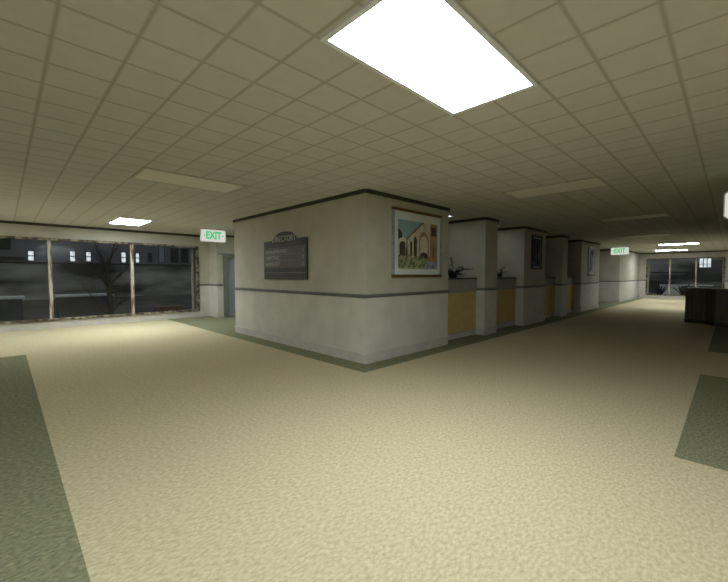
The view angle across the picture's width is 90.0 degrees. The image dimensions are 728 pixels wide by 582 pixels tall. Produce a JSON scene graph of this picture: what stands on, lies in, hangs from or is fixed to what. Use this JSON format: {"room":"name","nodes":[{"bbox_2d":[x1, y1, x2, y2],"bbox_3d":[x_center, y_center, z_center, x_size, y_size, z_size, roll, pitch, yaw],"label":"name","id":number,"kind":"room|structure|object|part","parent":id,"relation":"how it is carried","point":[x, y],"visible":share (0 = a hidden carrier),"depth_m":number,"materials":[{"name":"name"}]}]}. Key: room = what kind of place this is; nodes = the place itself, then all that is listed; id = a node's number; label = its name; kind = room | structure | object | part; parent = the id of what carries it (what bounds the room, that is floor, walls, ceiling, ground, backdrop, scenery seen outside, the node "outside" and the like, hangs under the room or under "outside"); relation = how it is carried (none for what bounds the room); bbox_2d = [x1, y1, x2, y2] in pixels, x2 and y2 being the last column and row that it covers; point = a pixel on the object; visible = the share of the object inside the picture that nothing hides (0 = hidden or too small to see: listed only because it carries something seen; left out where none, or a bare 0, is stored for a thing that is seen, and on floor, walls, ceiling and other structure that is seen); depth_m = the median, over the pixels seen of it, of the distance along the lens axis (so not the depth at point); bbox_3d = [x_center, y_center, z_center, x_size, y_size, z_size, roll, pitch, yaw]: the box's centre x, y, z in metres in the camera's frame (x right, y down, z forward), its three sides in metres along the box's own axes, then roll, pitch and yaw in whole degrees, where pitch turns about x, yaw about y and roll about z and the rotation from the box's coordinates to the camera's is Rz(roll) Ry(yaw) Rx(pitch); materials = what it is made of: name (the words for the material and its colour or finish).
{"room":"hospital interior","nodes":[
{"label":"hospital interior","id":0,"kind":"room"},
{"bbox_2d":[0,224,209,325],"bbox_3d":[-8.947,-0.359,9.006,9.970,2.720,0.400,-3,4,-45],"label":"wall","id":1,"kind":"structure","parent":0,"point":[5,229],"depth_m":10.59,"materials":[{"name":"paint"}]},
{"bbox_2d":[0,312,198,331],"bbox_3d":[-8.148,0.899,9.556,7.400,0.156,0.024,-3,4,-45],"label":"baseboard","id":2,"kind":"structure","parent":1,"relation":"in","point":[9,328],"depth_m":10.12,"materials":[{"name":"paint"}]},
{"bbox_2d":[0,235,199,323],"bbox_3d":[-8.286,-0.303,9.643,7.460,2.160,0.430,-3,4,-45],"label":"window","id":3,"kind":"structure","parent":1,"relation":"in","point":[194,249],"depth_m":10.73,"materials":[{"name":"clear glass"}]},
{"bbox_2d":[0,220,199,237],"bbox_3d":[-8.796,-1.666,8.796,9.970,0.090,0.030,-3,4,-45],"label":"trim","id":4,"kind":"structure","parent":1,"relation":"attached to","point":[1,221],"depth_m":10.05,"materials":[{"name":"paint"}]},
{"bbox_2d":[208,238,234,312],"bbox_3d":[-3.737,-0.567,13.689,4.030,2.720,1.070,-3,4,-45],"label":"wall","id":5,"kind":"structure","parent":0,"point":[216,293],"depth_m":12.04,"materials":[{"name":"paint"}]},
{"bbox_2d":[199,311,209,316],"bbox_3d":[-5.387,0.778,12.287,0.370,0.156,0.024,-3,4,-45],"label":"baseboard","id":6,"kind":"structure","parent":5,"relation":"attached to","point":[201,314],"depth_m":12.28,"materials":[{"name":"paint"}]},
{"bbox_2d":[209,311,217,317],"bbox_3d":[-5.037,0.783,12.179,0.024,0.156,0.670,-3,4,-45],"label":"baseboard","id":7,"kind":"structure","parent":5,"relation":"attached to","point":[213,314],"depth_m":12.15,"materials":[{"name":"paint"}]},
{"bbox_2d":[223,254,234,316],"bbox_3d":[-4.263,-0.189,12.495,1.180,2.070,0.150,-3,4,-45],"label":"door","id":8,"kind":"structure","parent":5,"relation":"in","point":[228,260],"depth_m":12.21,"materials":[{"name":"metal"}]},
{"bbox_2d":[234,195,448,353],"bbox_3d":[-0.728,-0.318,8.069,2.330,2.720,4.500,-3,4,-45],"label":"wall","id":9,"kind":"structure","parent":0,"point":[349,240],"depth_m":6.42,"materials":[{"name":"paint"}]},
{"bbox_2d":[264,231,307,279],"bbox_3d":[-1.580,-0.703,7.222,0.038,0.945,1.540,-3,4,-45],"label":"board","id":10,"kind":"object","parent":9,"relation":"attached to","point":[286,255],"visible":1,"depth_m":7.14,"materials":[{"name":"plastic"}]},
{"bbox_2d":[233,189,365,297],"bbox_3d":[-1.566,-0.800,7.217,0.030,1.682,4.500,-3,4,-45],"label":"trim","id":11,"kind":"structure","parent":9,"relation":"attached to","point":[361,192],"depth_m":6.66,"materials":[{"name":"paint"}]},
{"bbox_2d":[235,326,365,363],"bbox_3d":[-1.564,1.000,7.299,0.024,0.156,4.500,-3,4,-45],"label":"baseboard","id":12,"kind":"structure","parent":9,"relation":"attached to","point":[323,349],"depth_m":6.78,"materials":[{"name":"paint"}]},
{"bbox_2d":[366,337,447,363],"bbox_3d":[0.864,1.034,6.520,2.330,0.156,0.024,-3,4,-45],"label":"baseboard","id":13,"kind":"structure","parent":9,"relation":"attached to","point":[408,349],"depth_m":6.36,"materials":[{"name":"paint"}]},
{"bbox_2d":[366,189,449,297],"bbox_3d":[0.866,-0.765,6.438,2.330,1.682,0.030,-3,4,-45],"label":"trim","id":14,"kind":"structure","parent":9,"relation":"attached to","point":[369,192],"depth_m":6.26,"materials":[{"name":"paint"}]},
{"bbox_2d":[391,206,441,276],"bbox_3d":[0.983,-0.836,6.541,1.445,1.170,0.044,-3,4,-45],"label":"framed picture","id":15,"kind":"object","parent":9,"relation":"attached to","point":[416,236],"visible":1,"depth_m":6.48,"materials":[{"name":"wood"},{"name":"paper"},{"name":"glass"}]},
{"bbox_2d":[398,219,436,268],"bbox_3d":[0.989,-0.816,6.550,1.155,0.840,0.009,-3,4,-45],"label":"print","id":16,"kind":"object","parent":15,"relation":"attached to","point":[417,239],"depth_m":6.51,"materials":[{"name":"paper"}]},
{"bbox_2d":[0,298,727,581],"bbox_3d":[5.463,0.963,11.022,33.200,0.100,17.900,-3,4,-45],"label":"floor","id":17,"kind":"structure","parent":0,"point":[591,445],"depth_m":2.87,"materials":[{"name":"beige carpet"}]},
{"bbox_2d":[447,278,476,339],"bbox_3d":[1.915,0.370,8.189,1.544,1.334,0.532,-3,4,-45],"label":"reception counter","id":18,"kind":"object","parent":17,"relation":"on","point":[462,291],"depth_m":8.10,"materials":[{"name":"paint"}]},
{"bbox_2d":[448,257,473,277],"bbox_3d":[2.099,-0.535,8.298,0.973,0.461,0.622,-3,4,-45],"label":"potted plant","id":19,"kind":"object","parent":18,"relation":"on","point":[451,273],"visible":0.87,"depth_m":8.14,"materials":[{"name":"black plant"}]},
{"bbox_3d":[2.047,0.467,8.059,1.544,0.878,0.108,-3,4,-45],"label":"ochre panel","id":20,"kind":"part","parent":18,"relation":"part of","materials":[{"name":"yellow wood"}]},
{"bbox_2d":[448,278,476,279],"bbox_3d":[1.915,-0.279,8.160,1.544,0.034,0.532,-3,4,-45],"label":"countertop","id":21,"kind":"structure","parent":18,"relation":"on","point":[448,278],"depth_m":7.94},
{"bbox_2d":[496,277,516,328],"bbox_3d":[3.471,0.302,9.728,1.604,1.334,0.532,-3,4,-45],"label":"reception counter","id":22,"kind":"object","parent":17,"relation":"on","point":[506,291],"depth_m":9.69,"materials":[{"name":"paint"}]},
{"bbox_2d":[497,266,507,276],"bbox_3d":[3.737,-0.529,9.954,0.501,0.302,0.285,-1,3,-18],"label":"potted plant","id":23,"kind":"object","parent":22,"relation":"on","point":[501,270],"visible":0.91,"depth_m":9.88,"materials":[{"name":"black plant"}]},
{"bbox_3d":[3.603,0.399,9.599,1.604,0.878,0.108,-3,4,-45],"label":"ochre panel","id":24,"kind":"part","parent":22,"relation":"part of","materials":[{"name":"yellow wood"}]},
{"bbox_2d":[497,277,516,278],"bbox_3d":[3.471,-0.347,9.699,1.604,0.034,0.532,-3,4,-45],"label":"countertop","id":25,"kind":"structure","parent":22,"relation":"on","point":[497,277],"depth_m":9.62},
{"bbox_2d":[544,277,555,317],"bbox_3d":[5.752,0.202,11.985,1.584,1.334,0.532,-3,4,-45],"label":"reception counter","id":26,"kind":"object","parent":17,"relation":"on","point":[549,301],"depth_m":12.01,"materials":[{"name":"paint"}]},
{"bbox_3d":[5.884,0.299,11.855,1.584,0.878,0.108,-3,4,-45],"label":"ochre panel","id":27,"kind":"part","parent":26,"relation":"part of","materials":[{"name":"yellow wood"}]},
{"bbox_2d":[566,277,574,312],"bbox_3d":[7.279,0.135,13.496,1.624,1.334,0.532,-3,4,-45],"label":"reception counter","id":28,"kind":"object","parent":17,"relation":"on","point":[570,280],"depth_m":13.57,"materials":[{"name":"paint"}]},
{"bbox_3d":[7.411,0.232,13.367,1.624,0.878,0.108,-3,4,-45],"label":"ochre panel","id":29,"kind":"part","parent":28,"relation":"part of","materials":[{"name":"yellow wood"}]},
{"bbox_2d":[684,287,727,326],"bbox_3d":[10.967,0.478,9.306,1.239,1.020,4.189,-3,4,-45],"label":"reception desk","id":30,"kind":"object","parent":17,"relation":"on","point":[709,306],"visible":0.98,"depth_m":10.28,"materials":[{"name":"brown wood"}]},
{"bbox_2d":[0,0,727,252],"bbox_3d":[5.463,-1.865,10.897,33.200,0.120,17.900,-3,4,-45],"label":"ceiling","id":31,"kind":"structure","parent":0,"point":[632,95],"depth_m":3.10,"materials":[{"name":"tile"}]},
{"bbox_2d":[108,217,151,225],"bbox_3d":[-5.832,-1.717,9.062,0.720,0.012,1.220,-3,4,-45],"label":"recessed light","id":32,"kind":"object","parent":31,"relation":"in","point":[124,221],"visible":1,"depth_m":8.96,"materials":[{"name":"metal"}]},
{"bbox_2d":[131,167,246,193],"bbox_3d":[-2.446,-1.544,5.164,1.340,0.012,0.670,-3,4,-45],"label":"recessed light","id":33,"kind":"object","parent":31,"relation":"in","point":[147,174],"visible":1,"depth_m":5.07,"materials":[{"name":"beige plastic"}]},
{"bbox_2d":[200,228,225,242],"bbox_3d":[-4.322,-1.591,10.437,0.720,0.387,0.068,-3,4,-45],"label":"exit sign","id":34,"kind":"object","parent":31,"relation":"hanging from","point":[208,234],"visible":1,"depth_m":10.40,"materials":[{"name":"plastic"}]},
{"bbox_2d":[320,0,538,115],"bbox_3d":[0.480,-1.416,2.273,1.370,0.012,0.684,-3,4,-45],"label":"recessed light","id":35,"kind":"object","parent":31,"relation":"in","point":[436,51],"visible":1,"depth_m":2.15,"materials":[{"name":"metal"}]},
{"bbox_2d":[502,176,609,198],"bbox_3d":[2.909,-1.563,5.582,0.680,0.012,1.330,-3,4,-45],"label":"recessed light","id":36,"kind":"object","parent":31,"relation":"in","point":[592,182],"visible":1,"depth_m":5.52,"materials":[{"name":"beige plastic"}]},
{"bbox_2d":[611,246,628,254],"bbox_3d":[12.013,-1.886,17.093,0.068,0.387,0.720,-3,4,-45],"label":"exit sign","id":37,"kind":"object","parent":31,"relation":"hanging from","point":[623,250],"visible":1,"depth_m":17.05,"materials":[{"name":"plastic"}]},
{"bbox_2d":[596,212,670,221],"bbox_3d":[6.183,-1.687,8.378,0.630,0.012,1.300,-3,4,-45],"label":"recessed light","id":38,"kind":"object","parent":31,"relation":"in","point":[666,214],"visible":1,"depth_m":8.34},
{"bbox_2d":[621,233,672,237],"bbox_3d":[9.518,-1.859,12.261,0.680,0.012,1.330,-3,4,-45],"label":"recessed light","id":39,"kind":"object","parent":31,"relation":"in","point":[666,234],"visible":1,"depth_m":12.15,"materials":[{"name":"beige plastic"}]},
{"bbox_2d":[654,249,687,250],"bbox_3d":[16.366,-2.176,19.409,0.680,0.012,1.340,-3,4,-45],"label":"recessed light","id":40,"kind":"object","parent":31,"relation":"in","point":[677,249],"visible":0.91,"depth_m":19.63,"materials":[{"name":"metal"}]},
{"bbox_2d":[657,242,699,245],"bbox_3d":[13.430,-2.005,15.555,0.680,0.012,1.350,-3,4,-45],"label":"recessed light","id":41,"kind":"object","parent":31,"relation":"in","point":[698,242],"visible":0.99,"depth_m":15.70,"materials":[{"name":"plastic"}]},
{"bbox_2d":[723,192,727,218],"bbox_3d":[5.079,-1.238,4.627,0.068,0.577,0.720,-3,4,-45],"label":"exit sign","id":42,"kind":"object","parent":31,"relation":"hanging from","point":[725,203],"visible":1,"depth_m":4.85,"materials":[{"name":"plastic"}]},
{"bbox_2d":[448,221,497,333],"bbox_3d":[1.453,-0.410,10.156,0.610,2.720,4.400,-3,4,-45],"label":"wall partition","id":43,"kind":"structure","parent":0,"point":[474,244],"depth_m":8.59,"materials":[{"name":"paint"}]},
{"bbox_2d":[449,217,485,224],"bbox_3d":[1.226,-1.714,9.873,0.030,0.090,4.400,-3,4,-45],"label":"trim","id":44,"kind":"structure","parent":43,"relation":"attached to","point":[480,219],"depth_m":8.62,"materials":[{"name":"paint"}]},
{"bbox_2d":[476,328,483,334],"bbox_3d":[2.708,0.946,8.498,0.024,0.156,0.195,-3,4,-45],"label":"baseboard","id":45,"kind":"structure","parent":43,"relation":"attached to","point":[479,331],"depth_m":8.49,"materials":[{"name":"paint"}]},
{"bbox_2d":[484,326,496,334],"bbox_3d":[3.010,0.940,8.643,0.610,0.156,0.024,-3,4,-45],"label":"baseboard","id":46,"kind":"structure","parent":43,"relation":"attached to","point":[490,330],"depth_m":8.62,"materials":[{"name":"paint"}]},
{"bbox_2d":[485,217,498,290],"bbox_3d":[3.012,-0.859,8.561,0.610,1.682,0.030,-3,4,-45],"label":"trim","id":47,"kind":"structure","parent":43,"relation":"attached to","point":[488,219],"depth_m":8.52,"materials":[{"name":"paint"}]},
{"bbox_2d":[497,230,545,319],"bbox_3d":[3.386,-0.495,12.069,1.610,2.720,4.400,-3,4,-45],"label":"wall","id":48,"kind":"structure","parent":0,"point":[513,247],"depth_m":10.20,"materials":[{"name":"paint"}]},
{"bbox_2d":[498,226,524,231],"bbox_3d":[2.803,-1.784,11.434,0.030,0.090,4.400,-3,4,-45],"label":"trim","id":49,"kind":"structure","parent":48,"relation":"attached to","point":[520,227],"depth_m":10.11,"materials":[{"name":"paint"}]},
{"bbox_2d":[515,320,522,325],"bbox_3d":[4.285,0.877,10.059,0.024,0.156,0.195,-3,4,-45],"label":"baseboard","id":50,"kind":"structure","parent":48,"relation":"attached to","point":[517,322],"depth_m":10.05,"materials":[{"name":"paint"}]},
{"bbox_2d":[523,316,544,325],"bbox_3d":[4.942,0.855,10.555,1.610,0.156,0.024,-3,4,-45],"label":"baseboard","id":51,"kind":"structure","parent":48,"relation":"attached to","point":[541,318],"depth_m":10.49,"materials":[{"name":"paint"}]},
{"bbox_2d":[524,226,546,287],"bbox_3d":[4.945,-0.944,10.473,1.610,1.682,0.030,-3,4,-45],"label":"trim","id":52,"kind":"structure","parent":48,"relation":"attached to","point":[526,227],"depth_m":10.39,"materials":[{"name":"paint"}]},
{"bbox_2d":[531,235,541,268],"bbox_3d":[4.989,-1.106,10.500,0.720,0.960,0.044,-3,4,-45],"label":"framed picture","id":53,"kind":"object","parent":48,"relation":"attached to","point":[536,247],"visible":1,"depth_m":10.49,"materials":[{"name":"grey metal"}]},
{"bbox_2d":[533,238,540,266],"bbox_3d":[4.986,-1.101,10.503,0.580,0.810,0.005,-3,4,-45],"label":"print","id":54,"kind":"object","parent":53,"relation":"attached to","point":[536,241],"depth_m":10.52,"materials":[{"name":"black paper"}]},
{"bbox_2d":[545,238,567,315],"bbox_3d":[5.280,-0.578,13.942,0.540,2.720,4.400,-3,4,-45],"label":"wall","id":55,"kind":"structure","parent":0,"point":[556,256],"depth_m":12.34,"materials":[{"name":"paint"}]},
{"bbox_2d":[546,235,562,238],"bbox_3d":[5.077,-1.883,13.683,0.030,0.090,4.400,-3,4,-45],"label":"trim","id":56,"kind":"structure","parent":55,"relation":"attached to","point":[558,236],"depth_m":12.32,"materials":[{"name":"paint"}]},
{"bbox_2d":[567,242,599,307],"bbox_3d":[7.529,-0.680,16.237,2.630,2.720,4.500,-3,4,-45],"label":"wall","id":57,"kind":"structure","parent":0,"point":[585,295],"depth_m":13.97,"materials":[{"name":"paint"}]},
{"bbox_2d":[568,240,581,242],"bbox_3d":[6.619,-1.951,15.209,0.030,0.090,4.400,-3,4,-45],"label":"trim","id":58,"kind":"structure","parent":57,"relation":"attached to","point":[569,241],"depth_m":13.83,"materials":[{"name":"paint"}]},
{"bbox_2d":[580,304,598,311],"bbox_3d":[9.120,0.672,14.688,2.630,0.156,0.024,-3,4,-45],"label":"baseboard","id":59,"kind":"structure","parent":57,"relation":"attached to","point":[595,305],"depth_m":14.57,"materials":[{"name":"paint"}]},
{"bbox_2d":[581,240,600,283],"bbox_3d":[9.123,-1.127,14.607,2.630,1.682,0.030,-3,4,-45],"label":"trim","id":60,"kind":"structure","parent":57,"relation":"attached to","point":[584,241],"depth_m":14.58,"materials":[{"name":"paint"}]},
{"bbox_2d":[588,246,595,275],"bbox_3d":[9.145,-1.199,14.616,0.900,1.160,0.044,-3,4,-45],"label":"framed picture","id":61,"kind":"object","parent":57,"relation":"attached to","point":[591,250],"visible":1,"depth_m":14.60,"materials":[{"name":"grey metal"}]},
{"bbox_2d":[589,249,593,271],"bbox_3d":[9.142,-1.234,14.617,0.640,0.910,0.005,-3,4,-45],"label":"print","id":62,"kind":"object","parent":61,"relation":"attached to","point":[591,262],"depth_m":14.62,"materials":[{"name":"grey paper"}]},
{"bbox_2d":[598,251,639,298],"bbox_3d":[13.473,-0.941,22.118,5.900,2.720,4.500,-3,4,-45],"label":"wall","id":63,"kind":"structure","parent":0,"point":[611,267],"depth_m":18.96,"materials":[{"name":"paint"}]},
{"bbox_2d":[598,299,618,301],"bbox_3d":[11.403,0.434,20.057,0.024,0.156,4.400,-3,4,-45],"label":"baseboard","id":64,"kind":"structure","parent":63,"relation":"attached to","point":[599,300],"depth_m":18.81,"materials":[{"name":"paint"}]},
{"bbox_2d":[599,249,619,281],"bbox_3d":[11.401,-1.366,19.975,0.030,1.682,4.400,-3,4,-45],"label":"trim","id":65,"kind":"structure","parent":63,"relation":"attached to","point":[601,249],"depth_m":18.79,"materials":[{"name":"paint"}]},
{"bbox_2d":[619,295,638,301],"bbox_3d":[14.922,0.417,20.428,5.500,0.156,0.024,-3,4,-45],"label":"baseboard","id":66,"kind":"structure","parent":63,"relation":"attached to","point":[637,296],"depth_m":20.13,"materials":[{"name":"paint"}]},
{"bbox_2d":[620,251,639,281],"bbox_3d":[14.924,-1.382,20.346,5.500,1.682,0.030,-3,4,-45],"label":"trim","id":67,"kind":"structure","parent":63,"relation":"attached to","point":[629,251],"depth_m":20.52,"materials":[{"name":"paint"}]},
{"bbox_2d":[639,252,727,296],"bbox_3d":[20.176,-0.814,19.259,0.400,2.720,9.000,-3,4,-45],"label":"wall","id":68,"kind":"structure","parent":0,"point":[642,268],"depth_m":21.27,"materials":[{"name":"paint"}]},
{"bbox_2d":[646,295,684,298],"bbox_3d":[18.288,0.395,20.920,0.024,0.156,3.340,-3,4,-45],"label":"baseboard","id":69,"kind":"structure","parent":68,"relation":"in","point":[647,296],"depth_m":21.40,"materials":[{"name":"paint"}]},
{"bbox_2d":[640,250,727,254],"bbox_3d":[20.023,-2.121,19.050,0.030,0.090,9.000,-3,4,-45],"label":"trim","id":70,"kind":"structure","parent":68,"relation":"attached to","point":[720,250],"depth_m":20.73,"materials":[{"name":"paint"}]},
{"bbox_2d":[645,257,725,295],"bbox_3d":[18.428,-0.809,21.006,0.430,2.195,3.400,-3,4,-45],"label":"window","id":71,"kind":"structure","parent":68,"relation":"in","point":[696,258],"depth_m":21.25,"materials":[{"name":"clear glass"}]},
{"label":"outside","id":72,"kind":"structure","parent":0,"visible":0},
{"bbox_3d":[47.940,1.136,28.553,51.800,0.200,53.000,-3,4,-45],"label":"ground","id":73,"kind":"structure","parent":72,"visible":0},
{"bbox_2d":[649,285,667,293],"bbox_3d":[18.491,0.402,22.990,1.113,1.759,1.316,1,3,15],"label":"spiky plant","id":74,"kind":"object","parent":73,"relation":"on","point":[656,291],"visible":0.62,"depth_m":22.77,"materials":[{"name":"green plant"}]},
{"bbox_2d":[659,284,680,294],"bbox_3d":[20.495,0.389,24.397,0.300,1.660,1.130,-3,4,-45],"label":"wall","id":75,"kind":"structure","parent":73,"relation":"on","point":[672,291],"depth_m":24.21,"materials":[{"name":"grey concrete"}]},
{"bbox_2d":[671,284,689,294],"bbox_3d":[20.145,0.384,23.095,0.915,1.786,1.135,0,3,2],"label":"spiky plant","id":76,"kind":"object","parent":73,"relation":"on","point":[682,291],"visible":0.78,"depth_m":22.94,"materials":[{"name":"green plant"}]},
{"bbox_2d":[648,258,722,293],"bbox_3d":[38.334,-4.080,37.818,8.100,9.400,60.000,-3,4,-45],"label":"building","id":77,"kind":"structure","parent":73,"relation":"on","point":[709,270],"depth_m":37.54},
{"bbox_3d":[34.235,-2.831,36.515,0.025,0.900,0.840,-3,4,-45],"label":"pane","id":78,"kind":"part","parent":77,"relation":"part of","materials":[{"name":"white glass"}]},
{"bbox_2d":[681,284,694,293],"bbox_3d":[21.330,0.407,23.979,0.620,1.659,0.700,-3,4,-45],"label":"waste container","id":79,"kind":"object","parent":73,"relation":"on","point":[683,286],"visible":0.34,"depth_m":23.84,"materials":[{"name":"grey metal"}]},
{"bbox_2d":[698,285,713,287],"bbox_3d":[21.922,0.434,23.383,0.740,1.659,0.700,-3,4,-45],"label":"waste container","id":80,"kind":"object","parent":73,"relation":"on","point":[701,286],"visible":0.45,"depth_m":23.11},
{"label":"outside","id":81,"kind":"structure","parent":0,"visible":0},
{"bbox_2d":[22,294,191,319],"bbox_3d":[-18.577,0.936,33.046,140.000,0.200,47.000,-3,4,-45],"label":"ground","id":82,"kind":"structure","parent":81,"point":[32,309],"depth_m":28.27,"materials":[{"name":"grey asphalt"}]},
{"bbox_2d":[0,295,24,321],"bbox_3d":[-14.886,0.957,14.307,2.300,1.419,1.400,-3,4,-45],"label":"waste container","id":83,"kind":"object","parent":82,"relation":"on","point":[11,309],"visible":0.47,"depth_m":14.37,"materials":[{"name":"grey metal"}]},
{"bbox_3d":[-14.886,0.288,14.277,2.300,0.080,1.400,-3,4,-45],"label":"lid","id":84,"kind":"part","parent":83,"relation":"part of","materials":[{"name":"grey metal"}]},
{"bbox_2d":[53,293,113,317],"bbox_3d":[-13.034,0.848,16.983,2.100,1.399,1.400,-3,4,-45],"label":"waste container","id":85,"kind":"object","parent":82,"relation":"on","point":[67,305],"visible":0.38,"depth_m":16.39,"materials":[{"name":"grey metal"}]},
{"bbox_3d":[-13.034,0.189,16.953,2.100,0.080,1.400,-3,4,-45],"label":"lid","id":86,"kind":"part","parent":85,"relation":"part of","materials":[{"name":"grey metal"}]},
{"bbox_2d":[0,238,191,299],"bbox_3d":[-29.498,-4.671,40.990,44.000,10.300,10.400,-3,4,-45],"label":"apartment building","id":87,"kind":"structure","parent":82,"relation":"on","point":[164,270],"depth_m":36.04,"materials":[{"name":"grey concrete"}]},
{"bbox_3d":[-32.077,-4.294,31.593,1.900,1.220,0.025,-3,4,-45],"label":"pane","id":88,"kind":"part","parent":87,"relation":"part of","materials":[{"name":"black glass"}]},
{"bbox_3d":[-33.281,-2.873,30.241,7.400,0.140,0.350,-3,4,-45],"label":"cornice","id":89,"kind":"part","parent":87,"relation":"part of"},
{"bbox_3d":[-30.439,-3.217,33.264,0.370,0.840,0.025,-3,4,-45],"label":"pane","id":90,"kind":"part","parent":87,"relation":"part of","materials":[{"name":"white glass"}]},
{"bbox_3d":[-28.322,-3.360,35.357,0.370,0.940,0.025,-3,4,-45],"label":"pane","id":91,"kind":"part","parent":87,"relation":"part of","materials":[{"name":"white glass"}]},
{"bbox_3d":[-27.441,-3.409,36.228,0.370,0.880,0.025,-3,4,-45],"label":"pane","id":92,"kind":"part","parent":87,"relation":"part of","materials":[{"name":"white glass"}]},
{"bbox_3d":[-25.320,-3.532,38.325,0.380,1.020,0.025,-3,4,-45],"label":"pane","id":93,"kind":"part","parent":87,"relation":"part of","materials":[{"name":"white glass"}]},
{"bbox_3d":[-22.730,-4.090,40.868,0.550,1.650,0.025,-3,4,-45],"label":"pane","id":94,"kind":"part","parent":87,"relation":"part of","materials":[{"name":"grey glass"}]},
{"bbox_3d":[-21.774,-4.082,41.815,0.700,1.550,0.025,-3,4,-45],"label":"pane","id":95,"kind":"part","parent":87,"relation":"part of","materials":[{"name":"black glass"}]},
{"bbox_3d":[-20.992,-4.117,42.589,0.700,1.550,0.025,-3,4,-45],"label":"pane","id":96,"kind":"part","parent":87,"relation":"part of","materials":[{"name":"black glass"}]},
{"bbox_2d":[58,242,142,314],"bbox_3d":[-10.608,-0.650,14.839,1.334,4.588,2.892,1,3,30],"label":"bare tree","id":97,"kind":"object","parent":82,"relation":"on","point":[110,309],"visible":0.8,"depth_m":14.88,"materials":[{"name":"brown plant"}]},
{"bbox_2d":[153,305,183,311],"bbox_3d":[-9.933,1.115,18.519,1.250,0.730,0.700,-3,4,-45],"label":"planter box","id":98,"kind":"object","parent":82,"relation":"on","point":[165,307],"visible":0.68,"depth_m":18.27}
]}

